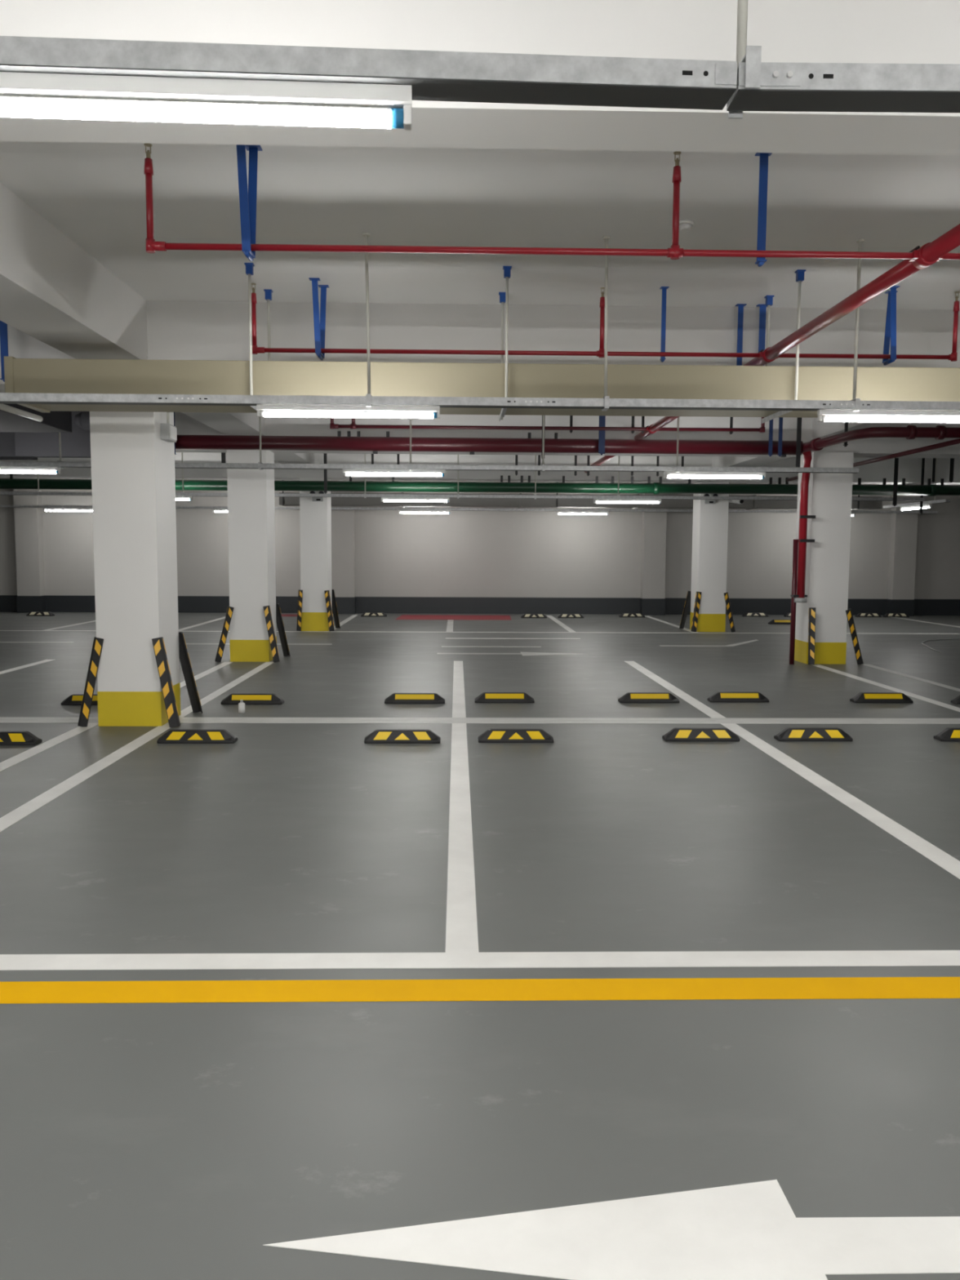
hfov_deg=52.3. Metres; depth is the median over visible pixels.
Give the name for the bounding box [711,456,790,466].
beam
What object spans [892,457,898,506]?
hanger
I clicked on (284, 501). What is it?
duct
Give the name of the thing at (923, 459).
hanger
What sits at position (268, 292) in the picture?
rod
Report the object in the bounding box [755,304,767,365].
hanger
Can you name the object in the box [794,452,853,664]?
column
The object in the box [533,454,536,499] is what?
rod
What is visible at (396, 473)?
lamp
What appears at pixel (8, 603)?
baseboard
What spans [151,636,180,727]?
guard
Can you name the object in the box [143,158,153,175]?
socket
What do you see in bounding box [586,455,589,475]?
hanger
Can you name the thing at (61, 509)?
lamp
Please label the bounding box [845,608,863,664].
guard
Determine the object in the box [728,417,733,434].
hanger
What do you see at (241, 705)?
bottle
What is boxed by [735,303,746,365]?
hanger
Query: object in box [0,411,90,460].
air duct
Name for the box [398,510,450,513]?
lamp
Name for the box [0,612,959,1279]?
floor
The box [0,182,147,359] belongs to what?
beam
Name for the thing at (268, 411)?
lamp
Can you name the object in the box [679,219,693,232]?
smoke detector
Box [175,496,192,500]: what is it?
lamp
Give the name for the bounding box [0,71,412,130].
lamp
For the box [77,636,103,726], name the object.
guard
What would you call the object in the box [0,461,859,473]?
cable tray
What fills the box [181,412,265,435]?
beam
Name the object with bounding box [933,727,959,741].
wheel stop
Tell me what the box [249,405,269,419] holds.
support angle
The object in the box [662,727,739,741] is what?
wheel stop
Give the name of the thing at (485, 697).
wheel stop
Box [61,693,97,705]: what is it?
wheel stop
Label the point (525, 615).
wheel stop
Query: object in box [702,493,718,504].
emergency light
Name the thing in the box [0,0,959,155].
beam
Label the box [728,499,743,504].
security camera
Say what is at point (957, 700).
wheel stop
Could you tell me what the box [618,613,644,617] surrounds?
wheel stop
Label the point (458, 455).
rod
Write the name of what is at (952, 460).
hanger
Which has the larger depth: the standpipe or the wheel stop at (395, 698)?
the standpipe
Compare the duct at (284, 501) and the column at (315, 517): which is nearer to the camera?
the column at (315, 517)
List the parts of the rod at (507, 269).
rod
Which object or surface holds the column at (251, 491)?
on the floor
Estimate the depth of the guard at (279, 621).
14.48 m
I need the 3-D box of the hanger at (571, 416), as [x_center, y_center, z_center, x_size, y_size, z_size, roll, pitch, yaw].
[1.179,-2.965,12.607,0.063,0.583,0.060,0,5,-1]
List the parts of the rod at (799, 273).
rod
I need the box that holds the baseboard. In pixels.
[0,595,959,616]
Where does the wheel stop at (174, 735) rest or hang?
on the floor
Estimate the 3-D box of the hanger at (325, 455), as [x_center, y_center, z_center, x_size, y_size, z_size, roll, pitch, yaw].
[-2.522,-2.981,15.943,0.090,1.183,0.060,0,5,-1]
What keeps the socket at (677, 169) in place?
attached to the pipe at (675, 252)
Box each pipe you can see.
[0,473,959,496]
[143,143,959,260]
[175,425,959,457]
[251,283,959,361]
[329,417,764,432]
[584,223,959,473]
[786,438,959,481]
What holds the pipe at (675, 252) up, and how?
hanging from the ceiling
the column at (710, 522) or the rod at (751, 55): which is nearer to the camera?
the rod at (751, 55)
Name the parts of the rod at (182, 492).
rod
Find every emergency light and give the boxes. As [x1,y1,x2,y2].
[309,491,324,502]
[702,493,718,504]
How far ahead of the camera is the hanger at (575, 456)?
16.84 m
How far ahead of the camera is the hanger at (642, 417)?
12.64 m
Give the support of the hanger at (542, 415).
hanging from the ceiling
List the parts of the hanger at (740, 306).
leg, ceiling plate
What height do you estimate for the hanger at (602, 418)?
0.823 m
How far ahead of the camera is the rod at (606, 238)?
6.64 m
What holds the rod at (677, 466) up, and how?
hanging from the ceiling
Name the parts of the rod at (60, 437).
rod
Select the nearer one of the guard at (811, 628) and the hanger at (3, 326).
the hanger at (3, 326)
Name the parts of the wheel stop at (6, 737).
reflective panel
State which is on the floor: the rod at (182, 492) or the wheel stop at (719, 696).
the wheel stop at (719, 696)
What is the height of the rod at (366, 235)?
1.149 m
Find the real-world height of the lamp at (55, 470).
0.080 m
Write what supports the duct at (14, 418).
hanging from the ceiling
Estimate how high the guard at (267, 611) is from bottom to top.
0.800 m
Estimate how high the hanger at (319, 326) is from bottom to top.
0.585 m
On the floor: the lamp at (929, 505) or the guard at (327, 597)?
the guard at (327, 597)
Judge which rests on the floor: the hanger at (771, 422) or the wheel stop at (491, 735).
the wheel stop at (491, 735)
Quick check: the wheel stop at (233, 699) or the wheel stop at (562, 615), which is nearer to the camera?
the wheel stop at (233, 699)
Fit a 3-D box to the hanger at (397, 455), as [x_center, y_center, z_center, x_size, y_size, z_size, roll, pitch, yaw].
[-1.400,-3.238,16.750,0.072,0.803,0.060,0,5,-1]
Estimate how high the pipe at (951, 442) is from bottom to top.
0.060 m
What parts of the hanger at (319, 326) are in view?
ceiling plate, leg, leg, ceiling plate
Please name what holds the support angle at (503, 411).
hanging from the rod at (507, 269)
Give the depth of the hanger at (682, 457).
16.88 m
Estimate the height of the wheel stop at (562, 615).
0.100 m
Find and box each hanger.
[0,320,8,382]
[173,412,176,454]
[221,453,225,462]
[236,145,262,262]
[308,278,328,360]
[324,453,327,493]
[371,453,373,464]
[396,453,399,464]
[515,454,517,475]
[537,455,540,475]
[541,415,545,458]
[569,415,573,433]
[573,455,577,475]
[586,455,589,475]
[598,415,605,455]
[631,416,634,433]
[631,455,633,476]
[640,416,644,433]
[656,456,658,476]
[659,286,669,362]
[681,456,684,466]
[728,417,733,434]
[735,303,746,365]
[755,152,772,266]
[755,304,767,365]
[767,419,773,456]
[777,417,782,457]
[795,417,801,473]
[843,422,848,446]
[882,285,900,365]
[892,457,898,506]
[919,457,924,514]
[931,457,935,482]
[948,457,954,482]
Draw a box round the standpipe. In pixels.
[789,450,815,664]
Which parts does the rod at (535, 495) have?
rod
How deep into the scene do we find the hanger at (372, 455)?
16.75 m
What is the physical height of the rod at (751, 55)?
1.147 m
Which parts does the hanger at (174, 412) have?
leg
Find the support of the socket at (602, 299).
attached to the pipe at (953, 357)
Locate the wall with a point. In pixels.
(456, 553)
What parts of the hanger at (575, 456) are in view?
leg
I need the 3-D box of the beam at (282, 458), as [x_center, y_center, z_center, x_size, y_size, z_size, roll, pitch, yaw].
[-3.314,-3.362,16.493,0.540,0.530,4.800,0,5,-1]
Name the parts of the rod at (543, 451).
rod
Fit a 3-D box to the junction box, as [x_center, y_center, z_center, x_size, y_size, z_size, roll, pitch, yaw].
[-2.779,-1.998,8.724,0.088,0.440,0.220,0,5,-1]
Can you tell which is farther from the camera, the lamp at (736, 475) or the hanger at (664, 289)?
the lamp at (736, 475)
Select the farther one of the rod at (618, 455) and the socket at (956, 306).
the rod at (618, 455)
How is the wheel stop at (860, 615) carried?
on the floor
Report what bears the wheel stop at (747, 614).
on the floor
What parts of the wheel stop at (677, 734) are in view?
reflective panel, reflective panel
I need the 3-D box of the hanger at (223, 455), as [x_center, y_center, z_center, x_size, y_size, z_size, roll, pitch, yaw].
[-4.171,-3.200,15.884,0.072,0.753,0.170,0,5,-1]
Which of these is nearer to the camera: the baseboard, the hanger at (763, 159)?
the hanger at (763, 159)
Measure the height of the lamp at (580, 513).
0.080 m
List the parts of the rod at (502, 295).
rod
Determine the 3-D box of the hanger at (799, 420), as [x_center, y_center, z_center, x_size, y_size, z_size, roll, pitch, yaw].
[4.277,-2.762,13.111,0.108,1.043,0.060,0,5,-1]
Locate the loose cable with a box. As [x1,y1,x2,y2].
[920,638,959,652]
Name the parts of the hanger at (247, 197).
leg, leg, ceiling plate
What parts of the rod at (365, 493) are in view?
rod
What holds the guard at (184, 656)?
on the floor
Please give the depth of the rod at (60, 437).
11.67 m
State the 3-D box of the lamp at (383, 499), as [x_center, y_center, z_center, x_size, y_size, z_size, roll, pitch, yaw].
[-1.178,-2.553,17.821,1.240,0.080,0.044,0,5,-1]
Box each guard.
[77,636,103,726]
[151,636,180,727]
[178,631,202,713]
[214,605,234,662]
[262,605,279,662]
[275,603,290,656]
[296,590,302,631]
[324,590,334,631]
[331,589,340,628]
[679,591,690,628]
[690,591,701,631]
[724,591,735,631]
[808,607,815,664]
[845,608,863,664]
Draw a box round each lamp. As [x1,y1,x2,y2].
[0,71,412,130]
[0,466,60,474]
[42,507,92,511]
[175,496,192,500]
[212,508,227,512]
[256,404,439,418]
[342,469,445,476]
[381,497,449,502]
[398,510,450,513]
[556,511,608,515]
[593,498,661,503]
[663,471,765,479]
[817,409,959,422]
[900,503,932,511]
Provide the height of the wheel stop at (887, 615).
0.100 m
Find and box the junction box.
[160,412,177,442]
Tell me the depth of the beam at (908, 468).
19.02 m
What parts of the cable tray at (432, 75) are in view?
splice plate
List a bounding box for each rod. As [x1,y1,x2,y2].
[35,457,40,496]
[57,432,64,468]
[181,452,185,496]
[244,262,254,395]
[257,417,262,470]
[263,289,272,417]
[362,232,371,407]
[364,453,366,497]
[408,417,412,470]
[457,454,458,498]
[498,292,505,419]
[502,266,511,397]
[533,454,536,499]
[541,415,545,471]
[601,235,610,411]
[617,455,619,499]
[675,417,679,472]
[728,0,761,119]
[764,295,773,417]
[794,269,805,399]
[850,239,864,411]
[933,457,937,500]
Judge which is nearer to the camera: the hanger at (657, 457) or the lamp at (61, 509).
the hanger at (657, 457)
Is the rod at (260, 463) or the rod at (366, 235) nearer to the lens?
the rod at (366, 235)
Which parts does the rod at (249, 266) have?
rod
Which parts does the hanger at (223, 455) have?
leg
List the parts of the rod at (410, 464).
rod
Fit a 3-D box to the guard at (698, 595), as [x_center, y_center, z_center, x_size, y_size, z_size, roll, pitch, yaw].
[4.300,-0.564,19.484,0.181,0.802,0.115,-2,6,-25]
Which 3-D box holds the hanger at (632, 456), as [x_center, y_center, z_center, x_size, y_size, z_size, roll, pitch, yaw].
[2.628,-3.225,16.846,0.072,0.803,0.060,0,5,-1]
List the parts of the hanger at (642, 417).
leg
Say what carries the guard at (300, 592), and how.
on the floor
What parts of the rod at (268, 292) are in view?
rod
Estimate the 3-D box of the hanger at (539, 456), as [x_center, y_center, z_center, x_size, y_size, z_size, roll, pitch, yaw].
[1.019,-3.230,16.808,0.072,0.803,0.060,0,5,-1]
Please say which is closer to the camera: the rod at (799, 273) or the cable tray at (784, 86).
the cable tray at (784, 86)
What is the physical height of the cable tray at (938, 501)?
0.058 m
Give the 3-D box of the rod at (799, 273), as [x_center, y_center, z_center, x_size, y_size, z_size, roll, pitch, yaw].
[2.413,-2.273,7.421,0.064,1.025,0.060,0,5,-1]
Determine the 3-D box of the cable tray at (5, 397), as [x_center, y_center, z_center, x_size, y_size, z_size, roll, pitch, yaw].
[1.095,-1.618,6.705,15.500,0.058,0.110,0,5,-1]
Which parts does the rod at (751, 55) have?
rod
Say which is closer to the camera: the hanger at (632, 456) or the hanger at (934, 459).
the hanger at (632, 456)
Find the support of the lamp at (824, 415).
attached to the cable tray at (5, 397)
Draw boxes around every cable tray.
[0,35,737,110]
[0,392,959,410]
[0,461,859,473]
[0,491,924,501]
[0,505,937,513]
[726,62,959,113]
[883,498,951,508]
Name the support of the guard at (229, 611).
on the floor
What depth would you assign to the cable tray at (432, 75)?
2.06 m
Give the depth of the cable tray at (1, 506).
23.14 m
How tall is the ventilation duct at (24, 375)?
0.324 m
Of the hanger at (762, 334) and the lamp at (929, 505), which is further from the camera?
the lamp at (929, 505)
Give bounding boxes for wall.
[0,478,959,599]
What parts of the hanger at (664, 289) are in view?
leg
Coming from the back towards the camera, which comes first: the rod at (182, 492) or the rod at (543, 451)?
the rod at (182, 492)
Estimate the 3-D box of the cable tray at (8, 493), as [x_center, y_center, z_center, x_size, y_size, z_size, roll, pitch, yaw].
[-1.368,-2.622,17.810,19.100,0.058,0.100,0,5,-1]
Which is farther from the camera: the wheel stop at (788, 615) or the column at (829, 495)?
the wheel stop at (788, 615)
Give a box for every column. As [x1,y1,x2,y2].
[89,411,180,726]
[226,449,276,662]
[299,478,332,631]
[689,481,728,631]
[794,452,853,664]
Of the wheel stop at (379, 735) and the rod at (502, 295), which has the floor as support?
the wheel stop at (379, 735)
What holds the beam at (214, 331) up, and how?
attached to the ceiling
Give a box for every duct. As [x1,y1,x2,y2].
[0,404,71,432]
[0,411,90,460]
[4,356,959,417]
[279,480,882,510]
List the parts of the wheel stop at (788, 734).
reflective panel, reflective panel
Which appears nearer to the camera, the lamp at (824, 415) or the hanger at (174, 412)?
the lamp at (824, 415)
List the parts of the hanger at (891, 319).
leg, leg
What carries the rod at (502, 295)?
hanging from the ceiling
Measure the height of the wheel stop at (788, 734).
0.100 m
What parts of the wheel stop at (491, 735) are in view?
reflective panel, reflective panel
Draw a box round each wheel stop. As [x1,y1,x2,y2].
[0,730,42,745]
[26,611,54,616]
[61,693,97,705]
[156,728,237,743]
[220,693,284,704]
[360,612,386,617]
[364,728,440,743]
[384,693,444,703]
[474,692,534,702]
[477,728,553,742]
[520,613,546,617]
[557,613,583,617]
[617,692,679,702]
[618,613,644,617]
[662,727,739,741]
[706,691,768,702]
[742,612,768,617]
[768,619,790,624]
[773,727,852,741]
[783,612,791,617]
[849,692,912,702]
[854,613,881,617]
[882,613,909,617]
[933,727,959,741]
[951,695,959,704]
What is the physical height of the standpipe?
3.030 m
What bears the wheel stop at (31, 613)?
on the floor
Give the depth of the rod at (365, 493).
17.73 m
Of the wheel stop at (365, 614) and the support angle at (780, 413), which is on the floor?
the wheel stop at (365, 614)
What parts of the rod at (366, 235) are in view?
ceiling plate, rod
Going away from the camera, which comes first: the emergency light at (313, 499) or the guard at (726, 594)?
the emergency light at (313, 499)
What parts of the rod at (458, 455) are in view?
rod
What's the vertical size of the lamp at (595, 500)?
0.080 m
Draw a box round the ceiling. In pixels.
[0,141,959,310]
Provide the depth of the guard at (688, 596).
20.18 m
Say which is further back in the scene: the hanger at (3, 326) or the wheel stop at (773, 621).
the wheel stop at (773, 621)
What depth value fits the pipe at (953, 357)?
7.85 m
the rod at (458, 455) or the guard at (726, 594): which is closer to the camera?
the rod at (458, 455)
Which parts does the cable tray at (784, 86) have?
splice plate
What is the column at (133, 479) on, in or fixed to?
on the floor
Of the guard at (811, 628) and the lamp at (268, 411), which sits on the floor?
the guard at (811, 628)
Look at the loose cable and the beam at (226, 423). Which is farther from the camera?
the loose cable
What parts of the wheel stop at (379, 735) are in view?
reflective panel, reflective panel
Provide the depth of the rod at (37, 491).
17.62 m
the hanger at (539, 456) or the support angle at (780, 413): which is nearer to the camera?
the support angle at (780, 413)
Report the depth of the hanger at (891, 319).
7.85 m
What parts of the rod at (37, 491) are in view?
rod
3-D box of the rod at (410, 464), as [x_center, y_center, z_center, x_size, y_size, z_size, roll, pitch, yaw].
[-0.833,-2.615,11.748,0.047,1.149,0.132,0,5,-1]
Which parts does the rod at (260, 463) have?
rod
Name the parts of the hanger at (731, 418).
leg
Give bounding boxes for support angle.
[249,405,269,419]
[498,408,506,421]
[761,410,791,423]
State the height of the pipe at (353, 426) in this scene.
0.544 m
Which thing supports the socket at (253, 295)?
attached to the pipe at (953, 357)
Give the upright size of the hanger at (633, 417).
0.583 m
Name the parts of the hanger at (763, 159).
leg, ceiling plate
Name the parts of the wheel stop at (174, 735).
reflective panel, reflective panel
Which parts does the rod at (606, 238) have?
rod, ceiling plate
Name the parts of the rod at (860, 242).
rod, ceiling plate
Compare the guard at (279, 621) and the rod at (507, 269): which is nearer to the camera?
the rod at (507, 269)
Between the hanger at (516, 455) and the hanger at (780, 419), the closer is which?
the hanger at (780, 419)
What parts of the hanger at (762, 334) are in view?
leg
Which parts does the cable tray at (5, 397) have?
splice plate, splice plate, splice plate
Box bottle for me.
[238,699,244,713]
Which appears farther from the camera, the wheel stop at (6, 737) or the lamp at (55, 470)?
the lamp at (55, 470)
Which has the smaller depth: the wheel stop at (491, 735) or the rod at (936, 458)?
the wheel stop at (491, 735)
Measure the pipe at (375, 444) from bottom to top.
0.295 m
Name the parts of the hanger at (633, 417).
leg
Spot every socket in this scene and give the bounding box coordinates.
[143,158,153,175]
[251,293,257,303]
[599,297,604,307]
[672,165,681,182]
[953,301,959,311]
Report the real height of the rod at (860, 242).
1.149 m
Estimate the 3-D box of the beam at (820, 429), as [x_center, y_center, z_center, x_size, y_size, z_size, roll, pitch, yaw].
[4.982,-2.866,11.436,0.550,0.530,4.550,0,5,-1]
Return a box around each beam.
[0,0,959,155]
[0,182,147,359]
[0,300,959,392]
[0,452,959,484]
[174,412,959,458]
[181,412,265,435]
[274,453,319,463]
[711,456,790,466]
[811,417,910,439]
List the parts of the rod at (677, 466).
rod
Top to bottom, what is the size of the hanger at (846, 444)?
0.773 m
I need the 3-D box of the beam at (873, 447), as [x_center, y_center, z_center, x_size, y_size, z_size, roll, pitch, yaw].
[0.927,-3.019,13.912,30.500,0.710,0.600,0,5,-1]
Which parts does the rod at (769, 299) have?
rod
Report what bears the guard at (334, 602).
on the floor
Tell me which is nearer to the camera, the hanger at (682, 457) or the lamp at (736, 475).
the lamp at (736, 475)
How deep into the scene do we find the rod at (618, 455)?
17.86 m
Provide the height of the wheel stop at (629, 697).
0.100 m
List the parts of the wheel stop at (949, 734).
reflective panel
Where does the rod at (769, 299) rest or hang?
hanging from the ceiling
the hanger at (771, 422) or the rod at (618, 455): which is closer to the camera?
the hanger at (771, 422)
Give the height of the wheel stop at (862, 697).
0.100 m
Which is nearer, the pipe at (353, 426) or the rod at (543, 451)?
the rod at (543, 451)
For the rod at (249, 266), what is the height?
1.025 m
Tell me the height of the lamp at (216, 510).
0.080 m
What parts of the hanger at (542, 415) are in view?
leg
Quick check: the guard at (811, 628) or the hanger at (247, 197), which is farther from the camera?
the guard at (811, 628)
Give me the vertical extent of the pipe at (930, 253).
0.112 m
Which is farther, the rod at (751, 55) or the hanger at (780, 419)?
the hanger at (780, 419)
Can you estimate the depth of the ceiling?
6.25 m
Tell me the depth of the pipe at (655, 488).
18.39 m

